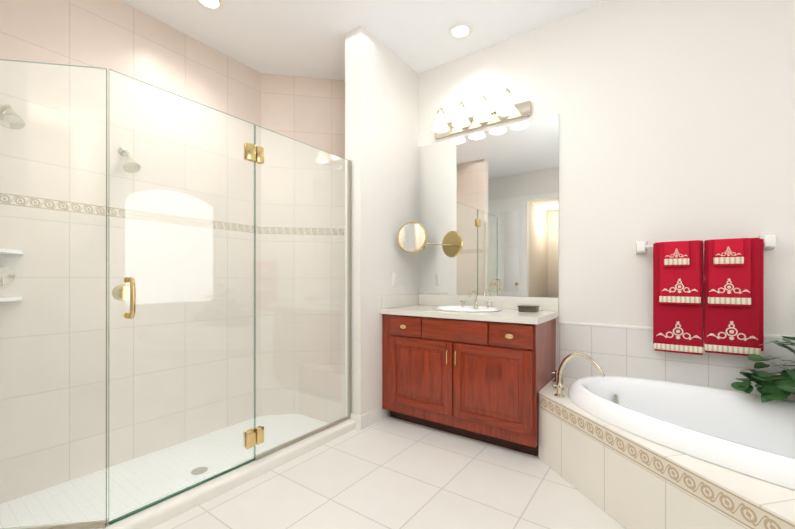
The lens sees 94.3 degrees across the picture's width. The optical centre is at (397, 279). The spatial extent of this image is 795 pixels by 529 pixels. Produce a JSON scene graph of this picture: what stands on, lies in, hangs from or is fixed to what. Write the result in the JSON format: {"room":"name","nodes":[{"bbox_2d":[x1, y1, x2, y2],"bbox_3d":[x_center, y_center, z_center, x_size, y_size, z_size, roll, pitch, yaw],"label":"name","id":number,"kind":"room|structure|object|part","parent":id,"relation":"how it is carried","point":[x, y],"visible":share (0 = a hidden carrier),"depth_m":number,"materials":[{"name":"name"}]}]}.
{"room":"bathroom","nodes":[
{"label":"bathroom","id":0,"kind":"room"},
{"bbox_2d":[0,0,260,503],"bbox_3d":[-1.768,-0.225,2.599,0.120,3.210,1.980,0,0,36],"label":"wall","id":1,"kind":"structure","parent":0,"point":[122,37],"depth_m":2.42,"materials":[{"name":"tile"}]},
{"bbox_2d":[0,266,14,285],"bbox_3d":[-2.113,-0.017,1.974,0.046,0.106,0.100,0,0,36],"label":"valve","id":2,"kind":"object","parent":1,"relation":"attached to","point":[4,280],"depth_m":1.99,"materials":[{"name":"silver metal"}]},
{"bbox_2d":[0,249,23,254],"bbox_3d":[-2.067,-0.146,1.905,0.198,0.018,0.220,0,0,36],"label":"corner shelf","id":3,"kind":"object","parent":1,"relation":"attached to","point":[2,251],"depth_m":1.93,"materials":[{"name":"white ceramic"}]},
{"bbox_2d":[0,296,23,301],"bbox_3d":[-2.067,0.104,1.905,0.198,0.018,0.220,0,0,36],"label":"corner shelf","id":4,"kind":"object","parent":1,"relation":"attached to","point":[16,298],"depth_m":1.92,"materials":[{"name":"white ceramic"}]},
{"bbox_2d":[0,104,24,128],"bbox_3d":[-2.007,-0.847,1.899,0.305,0.182,0.094,0,0,36],"label":"shower head","id":5,"kind":"object","parent":1,"relation":"attached to","point":[6,120],"depth_m":1.83},
{"bbox_3d":[-2.038,-0.881,1.921,0.221,0.074,0.018,0,0,36],"label":"arm","id":6,"kind":"part","parent":5,"relation":"part of"},
{"bbox_2d":[118,148,140,172],"bbox_3d":[-1.736,-0.777,2.381,0.185,0.182,0.094,0,0,36],"label":"shower head","id":7,"kind":"object","parent":1,"relation":"attached to","point":[132,165],"depth_m":2.36},
{"bbox_2d":[0,414,328,528],"bbox_3d":[-1.087,1.295,2.604,1.220,0.170,2.780,0,0,36],"label":"floor","id":8,"kind":"structure","parent":0,"point":[153,483],"depth_m":2.25,"materials":[{"name":"tile"}]},
{"bbox_2d":[0,59,355,528],"bbox_3d":[-0.986,0.169,2.058,0.423,2.079,1.808,0,0,36],"label":"shower enclosure","id":9,"kind":"object","parent":8,"relation":"on","point":[157,511],"visible":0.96,"depth_m":1.76,"materials":[{"name":"glass"}]},
{"bbox_3d":[-1.192,0.059,1.603,0.073,0.072,0.072,0,0,36],"label":"knob","id":10,"kind":"part","parent":9,"relation":"part of","materials":[{"name":"gold metal"}]},
{"bbox_3d":[-1.126,0.080,1.556,0.067,0.177,0.019,0,0,36],"label":"handle","id":11,"kind":"part","parent":9,"relation":"part of","materials":[{"name":"gold metal"}]},
{"bbox_3d":[-1.000,0.068,1.799,0.010,1.876,0.670,0,0,36],"label":"glass door","id":12,"kind":"part","parent":9,"relation":"part of","materials":[{"name":"clear glass"}]},
{"bbox_2d":[191,467,207,474],"bbox_3d":[-1.249,1.207,2.326,0.096,0.005,0.096,0,0,36],"label":"shower drain","id":13,"kind":"object","parent":8,"relation":"on","point":[202,470],"depth_m":2.32,"materials":[{"name":"silver metal"}]},
{"bbox_2d":[299,364,344,422],"bbox_3d":[-0.421,0.995,3.343,0.733,0.429,0.578,0,0,36],"label":"shower bench","id":14,"kind":"object","parent":8,"relation":"on","point":[316,370],"depth_m":3.16,"materials":[{"name":"tile"}]},
{"bbox_2d":[261,73,344,415],"bbox_3d":[-0.650,-0.224,3.426,1.442,3.210,0.120,0,0,-9],"label":"wall","id":15,"kind":"structure","parent":0,"point":[308,111],"depth_m":3.33,"materials":[{"name":"tile"}]},
{"bbox_2d":[120,0,608,79],"bbox_3d":[-0.085,-1.881,1.231,4.650,0.100,3.850,0,0,36],"label":"ceiling","id":16,"kind":"structure","parent":0,"point":[302,38],"depth_m":2.66,"materials":[{"name":"white paint"}]},
{"bbox_2d":[195,0,223,10],"bbox_3d":[-1.235,-1.823,2.417,0.176,0.011,0.176,0,0,36],"label":"recessed light","id":17,"kind":"object","parent":16,"relation":"in","point":[214,5],"visible":1,"depth_m":2.45,"materials":[{"name":"white"}]},
{"bbox_2d":[449,23,472,39],"bbox_3d":[0.465,-1.823,2.713,0.176,0.011,0.176,0,0,36],"label":"recessed light","id":18,"kind":"object","parent":16,"relation":"in","point":[458,31],"visible":1,"depth_m":2.71,"materials":[{"name":"white"}]},
{"bbox_2d":[346,25,417,418],"bbox_3d":[-0.101,-0.309,3.012,0.150,3.040,0.770,0,0,36],"label":"wall","id":19,"kind":"structure","parent":0,"point":[381,117],"depth_m":2.79,"materials":[{"name":"white paint"}]},
{"bbox_2d":[345,34,345,416],"bbox_3d":[-0.165,-0.309,3.059,0.008,3.040,0.768,0,0,36],"label":"wall tile","id":20,"kind":"structure","parent":19,"relation":"attached to","point":[345,222],"depth_m":2.75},
{"bbox_2d":[350,413,360,429],"bbox_3d":[-0.305,1.030,2.676,0.090,0.100,0.012,0,0,36],"label":"baseboard","id":21,"kind":"structure","parent":19,"relation":"attached to","point":[355,417],"depth_m":2.66,"materials":[{"name":"white"}]},
{"bbox_2d":[360,407,381,429],"bbox_3d":[-0.196,1.030,2.740,0.012,0.100,0.242,0,0,36],"label":"baseboard","id":22,"kind":"structure","parent":19,"relation":"attached to","point":[369,418],"depth_m":2.73,"materials":[{"name":"white"}]},
{"bbox_2d":[392,272,396,286],"bbox_3d":[-0.025,0.001,2.982,0.008,0.120,0.070,0,0,36],"label":"switch plate","id":23,"kind":"object","parent":19,"relation":"attached to","point":[394,279],"visible":1,"depth_m":2.98,"materials":[{"name":"white plastic"}]},
{"bbox_2d":[397,222,426,252],"bbox_3d":[0.167,-0.329,3.011,0.286,0.247,0.316,0,0,36],"label":"magnifying mirror","id":24,"kind":"object","parent":19,"relation":"attached to","point":[411,237],"visible":1,"depth_m":2.89,"materials":[{"name":"gold metal"}]},
{"bbox_2d":[152,415,625,528],"bbox_3d":[-0.085,1.229,1.229,4.650,0.300,3.850,0,0,36],"label":"floor","id":25,"kind":"structure","parent":0,"point":[388,472],"depth_m":1.88,"materials":[{"name":"tile"}]},
{"bbox_2d":[380,290,558,455],"bbox_3d":[0.494,0.580,2.705,1.171,1.001,0.572,0,0,36],"label":"bathroom vanity","id":26,"kind":"object","parent":25,"relation":"on","point":[476,367],"visible":1,"depth_m":2.47,"materials":[{"name":"brown wood"}]},
{"bbox_3d":[0.061,0.347,2.718,0.269,0.137,0.017,0,0,36],"label":"drawer","id":27,"kind":"part","parent":26,"relation":"part of","materials":[{"name":"brown wood"}]},
{"bbox_3d":[0.157,0.456,2.635,0.412,0.055,0.007,0,0,36],"label":"door rail","id":28,"kind":"part","parent":26,"relation":"part of","materials":[{"name":"brown wood"}]},
{"bbox_3d":[0.157,0.898,2.635,0.412,0.055,0.007,0,0,36],"label":"door rail","id":29,"kind":"part","parent":26,"relation":"part of","materials":[{"name":"brown wood"}]},
{"bbox_3d":[0.157,0.677,2.636,0.356,0.331,0.006,0,0,36],"label":"door panel","id":30,"kind":"part","parent":26,"relation":"part of","materials":[{"name":"brown wood"}]},
{"bbox_3d":[0.164,0.677,2.644,0.522,0.497,0.017,0,0,36],"label":"door","id":31,"kind":"part","parent":26,"relation":"part of","materials":[{"name":"brown wood"}]},
{"bbox_3d":[0.377,0.347,2.491,0.490,0.137,0.017,0,0,36],"label":"drawer","id":32,"kind":"part","parent":26,"relation":"part of","materials":[{"name":"brown wood"}]},
{"bbox_2d":[380,305,558,324],"bbox_3d":[0.501,0.245,2.715,1.171,0.040,0.548,0,0,36],"label":"countertop","id":33,"kind":"structure","parent":26,"relation":"on","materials":[{"name":"stone"}]},
{"bbox_2d":[433,305,501,311],"bbox_3d":[0.511,0.291,2.733,0.520,0.164,0.398,0,0,36],"label":"sink","id":34,"kind":"object","parent":33,"relation":"in","point":[453,308],"depth_m":2.78,"materials":[{"name":"white ceramic"}]},
{"bbox_2d":[468,290,478,307],"bbox_3d":[0.581,0.152,2.831,0.048,0.145,0.147,0,0,36],"label":"faucet","id":35,"kind":"object","parent":33,"relation":"on","point":[472,291],"depth_m":2.86,"materials":[{"name":"gold metal"}]},
{"bbox_2d":[517,305,539,311],"bbox_3d":[0.912,0.204,2.563,0.130,0.041,0.090,0,0,36],"label":"trinket box","id":36,"kind":"object","parent":33,"relation":"on","point":[528,308],"visible":1,"depth_m":2.53,"materials":[{"name":"grey metal"}]},
{"bbox_3d":[0.912,0.189,2.563,0.130,0.012,0.090,0,0,36],"label":"lid","id":37,"kind":"part","parent":36,"relation":"part of","materials":[{"name":"grey metal"}]},
{"bbox_3d":[0.587,0.456,2.328,0.409,0.055,0.007,0,0,36],"label":"door rail","id":38,"kind":"part","parent":26,"relation":"part of","materials":[{"name":"brown wood"}]},
{"bbox_3d":[0.587,0.898,2.328,0.409,0.055,0.007,0,0,36],"label":"door rail","id":39,"kind":"part","parent":26,"relation":"part of","materials":[{"name":"brown wood"}]},
{"bbox_3d":[0.587,0.677,2.328,0.353,0.331,0.006,0,0,36],"label":"door panel","id":40,"kind":"part","parent":26,"relation":"part of","materials":[{"name":"brown wood"}]},
{"bbox_3d":[0.593,0.677,2.337,0.519,0.497,0.017,0,0,36],"label":"door","id":41,"kind":"part","parent":26,"relation":"part of","materials":[{"name":"brown wood"}]},
{"bbox_3d":[0.682,0.347,2.243,0.051,0.030,0.033,0,0,36],"label":"knob","id":42,"kind":"part","parent":26,"relation":"part of","materials":[{"name":"gold metal"}]},
{"bbox_3d":[0.695,0.346,2.265,0.270,0.137,0.017,0,0,36],"label":"drawer","id":43,"kind":"part","parent":26,"relation":"part of","materials":[{"name":"brown wood"}]},
{"bbox_2d":[539,352,794,528],"bbox_3d":[1.568,0.760,1.484,2.032,0.638,1.288,0,0,36],"label":"tub","id":44,"kind":"object","parent":25,"relation":"on","point":[632,453],"visible":0.98,"depth_m":1.66,"materials":[{"name":"tile"}]},
{"bbox_2d":[551,370,557,382],"bbox_3d":[1.054,0.638,2.431,0.071,0.083,0.071,0,0,36],"label":"handle","id":45,"kind":"object","parent":44,"relation":"on","point":[556,372],"depth_m":2.43,"materials":[{"name":"gold metal"}]},
{"bbox_2d":[553,382,565,397],"bbox_3d":[0.937,0.637,2.134,0.071,0.083,0.071,0,0,36],"label":"handle","id":46,"kind":"object","parent":44,"relation":"on","point":[559,386],"depth_m":2.12,"materials":[{"name":"gold metal"}]},
{"bbox_2d":[554,352,604,390],"bbox_3d":[1.093,0.560,2.223,0.274,0.238,0.071,0,0,36],"label":"faucet","id":47,"kind":"object","parent":44,"relation":"on","point":[591,386],"depth_m":2.22,"materials":[{"name":"gold metal"}]},
{"bbox_2d":[731,336,794,401],"bbox_3d":[2.143,0.368,1.544,1.106,0.620,0.485,0,0,36],"label":"plant","id":48,"kind":"object","parent":44,"relation":"on","point":[777,387],"visible":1,"depth_m":1.81,"materials":[{"name":"green plant"}]},
{"bbox_2d":[418,0,794,369],"bbox_3d":[1.006,-0.225,2.755,4.650,3.210,0.100,0,0,36],"label":"wall","id":49,"kind":"structure","parent":0,"point":[676,120],"depth_m":2.29,"materials":[{"name":"white paint"}]},
{"bbox_2d":[432,87,530,138],"bbox_3d":[0.590,-1.292,2.849,0.805,0.185,0.229,0,0,36],"label":"sconce","id":50,"kind":"object","parent":49,"relation":"attached to","point":[506,111],"visible":1,"depth_m":2.83,"materials":[{"name":"white glass"}]},
{"bbox_3d":[0.347,-1.270,2.969,0.140,0.130,0.140,0,0,36],"label":"lamp shade","id":51,"kind":"part","parent":50,"relation":"part of","materials":[{"name":"white glass"}]},
{"bbox_3d":[0.493,-1.270,2.864,0.140,0.130,0.140,0,0,36],"label":"lamp shade","id":52,"kind":"part","parent":50,"relation":"part of","materials":[{"name":"white glass"}]},
{"bbox_3d":[0.639,-1.271,2.760,0.140,0.130,0.140,0,0,36],"label":"lamp shade","id":53,"kind":"part","parent":50,"relation":"part of","materials":[{"name":"white glass"}]},
{"bbox_3d":[0.786,-1.271,2.655,0.140,0.130,0.140,0,0,36],"label":"lamp shade","id":54,"kind":"part","parent":50,"relation":"part of","materials":[{"name":"white glass"}]},
{"bbox_2d":[418,113,558,296],"bbox_3d":[0.659,-0.520,2.937,1.171,1.298,0.006,0,0,36],"label":"vanity mirror","id":55,"kind":"object","parent":49,"relation":"attached to","point":[488,210],"visible":1,"depth_m":2.87,"materials":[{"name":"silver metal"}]},
{"bbox_2d":[419,294,558,310],"bbox_3d":[0.654,0.178,2.929,1.171,0.094,0.022,0,0,36],"label":"backsplash","id":56,"kind":"structure","parent":49,"relation":"attached to","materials":[{"name":"stone"}]},
{"bbox_2d":[559,324,794,400],"bbox_3d":[1.960,0.490,2.004,2.024,0.380,0.010,0,0,36],"label":"tile backsplash","id":57,"kind":"structure","parent":49,"relation":"attached to","point":[622,352],"depth_m":2.29,"materials":[{"name":"tile"}]},
{"bbox_2d":[559,321,794,338],"bbox_3d":[1.959,0.305,2.002,2.024,0.020,0.014,0,0,36],"label":"tile trim","id":58,"kind":"structure","parent":49,"relation":"attached to","point":[645,328],"depth_m":2.37,"materials":[{"name":"white tile"}]},
{"bbox_2d":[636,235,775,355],"bbox_3d":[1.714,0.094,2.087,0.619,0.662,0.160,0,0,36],"label":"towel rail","id":59,"kind":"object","parent":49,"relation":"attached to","point":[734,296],"visible":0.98,"depth_m":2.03,"materials":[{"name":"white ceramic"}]},
{"bbox_3d":[1.506,-0.198,2.276,0.059,0.079,0.095,0,0,36],"label":"post","id":60,"kind":"part","parent":59,"relation":"part of","materials":[{"name":"white ceramic"}]},
{"bbox_2d":[653,244,653,343],"bbox_3d":[1.544,0.088,2.217,0.010,0.603,0.026,0,0,36],"label":"towel","id":61,"kind":"object","parent":59,"relation":"hanging from","point":[653,244],"depth_m":2.21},
{"bbox_2d":[654,240,702,354],"bbox_3d":[1.621,0.103,2.131,0.225,0.643,0.026,0,0,36],"label":"towel","id":62,"kind":"object","parent":59,"relation":"hanging from","point":[677,328],"depth_m":2.12,"materials":[{"name":"red fabric"}]},
{"bbox_2d":[704,238,759,355],"bbox_3d":[1.808,0.095,1.998,0.225,0.626,0.026,0,0,36],"label":"towel","id":63,"kind":"object","parent":59,"relation":"hanging from","point":[731,330],"depth_m":1.98,"materials":[{"name":"red fabric"}]},
{"bbox_3d":[1.961,-0.198,1.950,0.059,0.079,0.095,0,0,36],"label":"post","id":64,"kind":"part","parent":59,"relation":"part of","materials":[{"name":"white ceramic"}]}
]}

